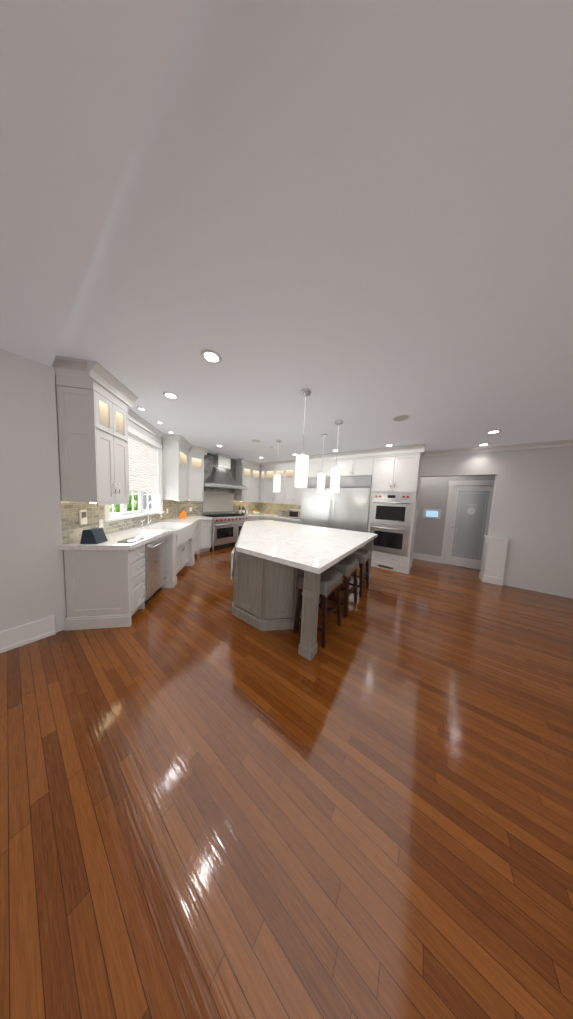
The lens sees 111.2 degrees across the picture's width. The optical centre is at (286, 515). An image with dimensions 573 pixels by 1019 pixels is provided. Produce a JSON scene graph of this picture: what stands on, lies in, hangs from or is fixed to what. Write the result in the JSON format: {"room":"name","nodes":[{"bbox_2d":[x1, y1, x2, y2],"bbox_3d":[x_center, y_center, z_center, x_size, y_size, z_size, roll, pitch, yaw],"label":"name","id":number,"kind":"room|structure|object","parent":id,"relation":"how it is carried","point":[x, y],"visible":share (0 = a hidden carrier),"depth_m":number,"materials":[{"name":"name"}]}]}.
{"room":"kitchen","nodes":[
{"label":"kitchen","id":0,"kind":"room"},
{"bbox_2d":[0,349,65,631],"bbox_3d":[-3.441,-0.076,0.510,0.150,2.740,3.753,6,6,35],"label":"wall","id":1,"kind":"structure","parent":0,"point":[32,584],"depth_m":1.84,"materials":[{"name":"white paint"}]},
{"bbox_2d":[0,616,55,652],"bbox_3d":[-3.420,1.200,0.570,0.029,0.190,3.573,6,6,35],"label":"baseboard","id":2,"kind":"structure","parent":1,"relation":"attached to","point":[19,636],"depth_m":1.88,"materials":[{"name":"white wood"}]},
{"bbox_2d":[0,0,189,366],"bbox_3d":[-0.480,-1.095,-1.641,6.973,0.090,3.733,6,6,35],"label":"ceiling","id":3,"kind":"structure","parent":0,"point":[79,80],"depth_m":0.64,"materials":[{"name":"white paint"}]},
{"bbox_2d":[54,370,162,616],"bbox_3d":[-2.669,-0.294,3.614,0.150,2.740,3.350,2,5,-10],"label":"wall","id":4,"kind":"structure","parent":0,"point":[131,424],"depth_m":3.16,"materials":[{"name":"white paint"}]},
{"bbox_2d":[52,356,139,504],"bbox_3d":[-2.162,-0.832,2.253,0.613,1.398,0.613,6,6,35],"label":"upper cabinet","id":5,"kind":"object","parent":4,"relation":"attached to","point":[95,399],"depth_m":2.03,"materials":[{"name":"white wood"}]},
{"bbox_2d":[61,498,176,543],"bbox_3d":[-2.583,-0.075,3.547,0.009,0.478,3.110,2,5,-10],"label":"wall tile","id":6,"kind":"structure","parent":4,"relation":"attached to","point":[72,529],"depth_m":2.41,"materials":[{"name":"tile"}]},
{"bbox_2d":[78,509,86,524],"bbox_3d":[-2.342,0.017,2.262,0.023,0.170,0.090,2,5,-10],"label":"electrical outlet plate","id":7,"kind":"object","parent":6,"relation":"attached to","point":[82,517],"depth_m":2.25,"materials":[{"name":"white plastic"}]},
{"bbox_2d":[99,519,102,527],"bbox_3d":[-2.403,0.102,2.544,0.007,0.110,0.070,2,5,-10],"label":"electrical outlet plate","id":8,"kind":"object","parent":6,"relation":"attached to","point":[100,520],"depth_m":2.53,"materials":[{"name":"white plastic"}]},
{"bbox_2d":[103,426,163,521],"bbox_3d":[-2.588,-0.700,3.373,0.180,1.425,1.740,2,5,-10],"label":"window","id":9,"kind":"structure","parent":4,"relation":"in","point":[134,433],"depth_m":3.60,"materials":[{"name":"white wood"}]},
{"bbox_2d":[128,434,157,493],"bbox_3d":[-2.572,-0.849,3.362,0.050,0.904,1.476,2,5,-10],"label":"window shade","id":10,"kind":"object","parent":9,"relation":"attached to","point":[143,468],"visible":0.56,"depth_m":3.52,"materials":[{"name":"white fabric"}]},
{"bbox_2d":[156,432,191,501],"bbox_3d":[-2.602,-1.044,4.609,0.794,1.398,0.704,6,6,35],"label":"upper cabinet","id":11,"kind":"object","parent":4,"relation":"attached to","point":[175,448],"depth_m":4.28,"materials":[{"name":"white wood"}]},
{"bbox_2d":[0,546,572,1018],"bbox_3d":[-0.071,1.261,3.249,11.500,0.060,12.000,6,6,35],"label":"floor","id":12,"kind":"structure","parent":0,"point":[212,806],"depth_m":0.95,"materials":[{"name":"brown wood"}]},
{"bbox_2d":[64,552,130,629],"bbox_3d":[-2.036,0.798,2.127,0.430,0.865,0.430,6,6,35],"label":"base cabinet","id":13,"kind":"object","parent":12,"relation":"on","point":[105,584],"depth_m":2.12,"materials":[{"name":"white wood"}]},
{"bbox_2d":[59,516,211,559],"bbox_3d":[-2.227,0.197,3.684,2.698,0.049,2.862,6,6,35],"label":"countertop","id":14,"kind":"structure","parent":13,"relation":"on","point":[177,530],"depth_m":2.96,"materials":[{"name":"white stone"}]},
{"bbox_2d":[80,528,107,543],"bbox_3d":[-2.133,0.223,2.179,0.160,0.150,0.160,2,5,-10],"label":"radio","id":15,"kind":"object","parent":14,"relation":"on","point":[94,536],"visible":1,"depth_m":2.12,"materials":[{"name":"blue"}]},
{"bbox_2d":[118,537,144,542],"bbox_3d":[-1.863,0.291,2.365,0.160,0.009,0.260,2,5,-10],"label":"tablet","id":16,"kind":"object","parent":14,"relation":"on","point":[131,539],"visible":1,"depth_m":2.34,"materials":[{"name":"black glass"}]},
{"bbox_2d":[179,507,185,517],"bbox_3d":[-2.533,-0.071,4.794,0.140,0.275,0.090,0,5,-30],"label":"knife block","id":17,"kind":"object","parent":14,"relation":"on","point":[182,514],"visible":1,"depth_m":4.76,"materials":[{"name":"orange"}]},
{"bbox_2d":[144,535,167,603],"bbox_3d":[-1.974,0.746,2.783,0.376,0.867,0.574,2,5,-10],"label":"dishwasher","id":18,"kind":"object","parent":12,"relation":"on","point":[155,565],"visible":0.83,"depth_m":2.73,"materials":[{"name":"silver metal"}]},
{"bbox_2d":[131,540,202,623],"bbox_3d":[-2.115,0.745,2.693,1.192,0.870,1.262,6,6,35],"label":"base cabinet","id":19,"kind":"object","parent":12,"relation":"on","point":[178,556],"depth_m":3.10,"materials":[{"name":"white wood"}]},
{"bbox_2d":[203,544,206,551],"bbox_3d":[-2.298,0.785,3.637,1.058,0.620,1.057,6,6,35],"label":"base cabinet","id":20,"kind":"object","parent":12,"relation":"on","point":[204,545],"depth_m":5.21,"materials":[{"name":"white wood"}]},
{"bbox_2d":[203,540,210,543],"bbox_3d":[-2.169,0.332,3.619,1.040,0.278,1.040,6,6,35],"label":"base cabinet","id":21,"kind":"object","parent":12,"relation":"on","point":[204,541],"depth_m":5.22,"materials":[{"name":"white wood"}]},
{"bbox_2d":[200,512,247,550],"bbox_3d":[-1.848,0.433,5.932,0.734,0.990,1.214,6,6,35],"label":"range cooker","id":22,"kind":"object","parent":12,"relation":"on","point":[226,528],"visible":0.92,"depth_m":5.63,"materials":[{"name":"silver metal"}]},
{"bbox_2d":[272,520,299,523],"bbox_3d":[0.126,0.544,6.421,1.075,0.870,0.605,6,6,35],"label":"base cabinet","id":23,"kind":"object","parent":12,"relation":"on","point":[296,521],"depth_m":5.92,"materials":[{"name":"white"}]},
{"bbox_2d":[244,513,299,522],"bbox_3d":[-0.516,0.047,6.479,2.272,0.049,1.234,6,6,35],"label":"countertop","id":24,"kind":"structure","parent":23,"relation":"on","point":[260,516],"depth_m":6.48,"materials":[{"name":"white stone"}]},
{"bbox_2d":[239,506,247,514],"bbox_3d":[-1.489,-0.193,6.655,0.140,0.310,0.409,5,5,30],"label":"bottles","id":25,"kind":"object","parent":24,"relation":"on","point":[243,511],"visible":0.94,"depth_m":6.62,"materials":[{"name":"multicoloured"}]},
{"bbox_2d":[277,510,285,516],"bbox_3d":[-0.171,-0.074,6.671,0.240,0.190,0.200,6,6,35],"label":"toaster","id":26,"kind":"object","parent":24,"relation":"on","point":[281,513],"visible":1,"depth_m":6.59,"materials":[{"name":"silver metal"}]},
{"bbox_2d":[289,509,300,518],"bbox_3d":[0.353,-0.052,6.207,0.450,0.270,0.397,6,6,35],"label":"toaster oven","id":27,"kind":"object","parent":24,"relation":"on","point":[294,513],"visible":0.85,"depth_m":6.09,"materials":[{"name":"silver metal"}]},
{"bbox_2d":[231,540,372,660],"bbox_3d":[-0.170,0.761,3.598,2.761,0.870,2.471,6,6,35],"label":"kitchen island","id":28,"kind":"object","parent":12,"relation":"on","point":[272,561],"depth_m":2.24,"materials":[{"name":"grey wood"}]},
{"bbox_2d":[232,520,377,575],"bbox_3d":[-0.137,0.307,3.513,2.810,0.050,2.530,6,6,35],"label":"island countertop","id":29,"kind":"structure","parent":28,"relation":"on","point":[310,548],"depth_m":2.62,"materials":[{"name":"white stone"}]},
{"bbox_2d":[293,568,342,648],"bbox_3d":[0.385,0.990,2.277,0.384,0.678,0.484,6,6,35],"label":"stool","id":30,"kind":"object","parent":12,"relation":"on","point":[331,580],"visible":0.58,"depth_m":2.17,"materials":[{"name":"grey leather"}]},
{"bbox_2d":[301,476,371,548],"bbox_3d":[1.355,0.045,5.439,1.832,2.135,0.724,6,6,35],"label":"refrigerator","id":31,"kind":"object","parent":12,"relation":"on","point":[346,506],"visible":0.48,"depth_m":5.04,"materials":[{"name":"silver metal"}]},
{"bbox_2d":[320,556,358,617],"bbox_3d":[0.778,0.964,2.826,0.384,0.678,0.484,6,6,35],"label":"stool","id":32,"kind":"object","parent":12,"relation":"on","point":[347,566],"visible":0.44,"depth_m":2.64,"materials":[{"name":"grey leather"}]},
{"bbox_2d":[341,548,369,597],"bbox_3d":[1.187,0.936,3.388,0.384,0.678,0.484,6,6,35],"label":"stool","id":33,"kind":"object","parent":12,"relation":"on","point":[361,555],"visible":0.5,"depth_m":3.21,"materials":[{"name":"beige fabric"}]},
{"bbox_2d":[300,444,424,573],"bbox_3d":[1.718,-0.221,5.192,2.964,2.738,0.725,6,6,35],"label":"cabinet surround","id":34,"kind":"object","parent":12,"relation":"on","point":[396,469],"visible":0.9,"depth_m":4.49,"materials":[{"name":"white wood"}]},
{"bbox_2d":[370,493,412,555],"bbox_3d":[2.465,0.159,4.635,0.786,1.340,0.708,6,6,35],"label":"double wall oven","id":35,"kind":"object","parent":34,"relation":"in","point":[390,519],"visible":0.98,"depth_m":4.37,"materials":[{"name":"silver metal"}]},
{"bbox_2d":[56,0,572,464],"bbox_3d":[0.057,-1.537,3.021,11.500,0.080,12.000,6,6,35],"label":"ceiling","id":36,"kind":"structure","parent":0,"point":[355,217],"depth_m":0.92,"materials":[{"name":"white paint"}]},
{"bbox_2d":[163,392,178,398],"bbox_3d":[-1.467,-1.519,2.490,0.176,0.007,0.176,6,6,35],"label":"recessed light","id":37,"kind":"object","parent":36,"relation":"in","point":[170,395],"visible":1,"depth_m":2.48,"materials":[{"name":"white"}]},
{"bbox_2d":[201,349,221,363],"bbox_3d":[-0.675,-1.424,1.764,0.176,0.007,0.176,6,6,35],"label":"recessed light","id":38,"kind":"object","parent":36,"relation":"in","point":[210,356],"visible":1,"depth_m":1.75,"materials":[{"name":"white"}]},
{"bbox_2d":[273,440,281,491],"bbox_3d":[-0.190,-1.057,4.232,0.156,1.094,0.156,6,6,35],"label":"pendant light","id":39,"kind":"object","parent":36,"relation":"hanging from","point":[276,482],"visible":1,"depth_m":4.20,"materials":[{"name":"white glass"}]},
{"bbox_2d":[294,389,310,487],"bbox_3d":[0.197,-0.881,2.302,0.156,1.094,0.156,6,6,35],"label":"pendant light","id":40,"kind":"object","parent":36,"relation":"hanging from","point":[301,469],"visible":1,"depth_m":2.27,"materials":[{"name":"white glass"}]},
{"bbox_2d":[317,434,326,492],"bbox_3d":[0.682,-0.977,3.751,0.156,1.094,0.156,6,6,35],"label":"pendant light","id":41,"kind":"object","parent":36,"relation":"hanging from","point":[321,476],"visible":1,"depth_m":3.71,"materials":[{"name":"white glass"}]},
{"bbox_2d":[330,420,342,492],"bbox_3d":[0.795,-0.920,3.111,0.156,1.094,0.156,6,6,35],"label":"pendant light","id":42,"kind":"object","parent":36,"relation":"hanging from","point":[335,479],"visible":1,"depth_m":3.08,"materials":[{"name":"white glass"}]},
{"bbox_2d":[392,415,409,421],"bbox_3d":[1.653,-1.405,2.838,0.230,0.008,0.230,6,6,35],"label":"ceiling vent","id":43,"kind":"object","parent":36,"relation":"in","point":[399,418],"visible":1,"depth_m":2.83,"materials":[{"name":"white"}]},
{"bbox_2d":[486,430,500,433],"bbox_3d":[3.359,-1.355,3.187,0.176,0.007,0.176,6,6,35],"label":"recessed light","id":44,"kind":"object","parent":36,"relation":"in","point":[493,431],"visible":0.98,"depth_m":3.19,"materials":[{"name":"white"}]},
{"bbox_2d":[260,446,572,598],"bbox_3d":[2.670,-0.169,5.073,9.350,2.740,0.150,6,6,35],"label":"wall","id":45,"kind":"structure","parent":0,"point":[531,516],"depth_m":3.67,"materials":[{"name":"white paint"}]},
{"bbox_2d":[259,468,262,502],"bbox_3d":[-0.768,-1.099,7.151,0.236,1.260,0.318,6,6,35],"label":"upper cabinet","id":46,"kind":"object","parent":45,"relation":"attached to","point":[261,474],"depth_m":7.06,"materials":[{"name":"white wood"}]},
{"bbox_2d":[263,464,282,503],"bbox_3d":[-0.325,-1.053,6.841,0.849,1.260,0.318,6,6,35],"label":"upper cabinet","id":47,"kind":"object","parent":45,"relation":"attached to","point":[269,496],"depth_m":6.78,"materials":[{"name":"white wood"}]},
{"bbox_2d":[259,503,300,515],"bbox_3d":[-0.148,-0.242,6.958,2.278,0.478,0.009,6,6,35],"label":"wall tile","id":48,"kind":"structure","parent":45,"relation":"attached to","point":[269,508],"depth_m":7.15,"materials":[{"name":"tile"}]},
{"bbox_2d":[283,464,301,503],"bbox_3d":[0.371,-0.981,6.354,0.856,1.260,0.318,6,6,35],"label":"upper cabinet","id":49,"kind":"object","parent":45,"relation":"attached to","point":[289,493],"depth_m":6.34,"materials":[{"name":"white wood"}]},
{"bbox_2d":[479,535,508,585],"bbox_3d":[4.231,0.897,4.024,0.295,0.930,0.310,6,6,35],"label":"half wall","id":50,"kind":"structure","parent":45,"relation":"attached to","point":[493,560],"depth_m":3.92,"materials":[{"name":"white"}]},
{"bbox_2d":[424,438,572,456],"bbox_3d":[4.823,-1.250,3.352,4.050,0.109,0.090,6,6,35],"label":"crown molding","id":51,"kind":"structure","parent":45,"relation":"attached to","point":[529,445],"depth_m":3.79,"materials":[{"name":"white wood"}]},
{"bbox_2d":[413,475,494,569],"bbox_3d":[4.748,-0.049,4.777,5.600,2.740,0.150,6,6,35],"label":"wall","id":52,"kind":"structure","parent":0,"point":[433,494],"depth_m":5.26,"materials":[{"name":"grey paint"}]},
{"bbox_2d":[413,552,440,562],"bbox_3d":[4.638,1.234,4.809,5.400,0.170,0.025,6,6,35],"label":"baseboard","id":53,"kind":"structure","parent":52,"relation":"attached to","point":[430,558],"depth_m":5.36,"materials":[{"name":"white wood"}]},
{"bbox_2d":[423,509,440,518],"bbox_3d":[3.903,-0.048,5.267,0.380,0.240,0.021,6,6,35],"label":"wall-mounted screen","id":54,"kind":"object","parent":52,"relation":"attached to","point":[432,513],"visible":0.96,"depth_m":5.25,"materials":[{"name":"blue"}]},
{"bbox_2d":[440,480,494,569],"bbox_3d":[4.499,0.228,4.812,0.990,2.160,0.098,6,6,35],"label":"pantry door","id":55,"kind":"structure","parent":52,"relation":"in","point":[464,534],"depth_m":4.87,"materials":[{"name":"painted wood"},{"name":"frosted glass"}]},
{"bbox_3d":[-2.046,-0.488,6.338,0.150,2.740,3.490,6,6,35],"label":"wall","id":56,"kind":"structure","parent":0,"visible":0},
{"bbox_2d":[188,445,203,500],"bbox_3d":[-2.506,-1.085,5.164,0.317,1.398,0.531,6,6,35],"label":"upper cabinet","id":57,"kind":"object","parent":56,"relation":"attached to","point":[196,455],"depth_m":5.11,"materials":[{"name":"white wood"}]},
{"bbox_2d":[177,453,258,516],"bbox_3d":[-1.920,-0.941,6.299,0.023,1.816,3.068,6,6,35],"label":"wall tile","id":58,"kind":"structure","parent":56,"relation":"attached to","point":[218,500],"depth_m":5.98,"materials":[{"name":"tile"}]},
{"bbox_2d":[204,453,247,489],"bbox_3d":[-1.832,-1.312,5.834,0.614,0.991,1.322,6,6,35],"label":"range hood","id":59,"kind":"object","parent":56,"relation":"attached to","point":[220,476],"visible":0.96,"depth_m":5.74,"materials":[{"name":"silver metal"}]},
{"bbox_2d":[236,458,251,500],"bbox_3d":[-1.452,-1.159,6.657,0.317,1.398,0.411,6,6,35],"label":"upper cabinet","id":60,"kind":"object","parent":56,"relation":"attached to","point":[248,472],"depth_m":6.53,"materials":[{"name":"white wood"}]},
{"bbox_2d":[252,465,259,500],"bbox_3d":[-1.216,-1.107,7.003,0.317,1.260,0.422,6,6,35],"label":"upper cabinet","id":61,"kind":"object","parent":56,"relation":"attached to","point":[255,468],"depth_m":6.93,"materials":[{"name":"white wood"}]},
{"label":"outside","id":62,"kind":"structure","parent":0,"visible":0},
{"bbox_2d":[110,492,136,512],"bbox_3d":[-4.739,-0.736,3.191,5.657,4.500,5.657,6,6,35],"label":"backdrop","id":63,"kind":"structure","parent":62,"point":[117,508],"depth_m":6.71,"materials":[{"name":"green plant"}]}
]}

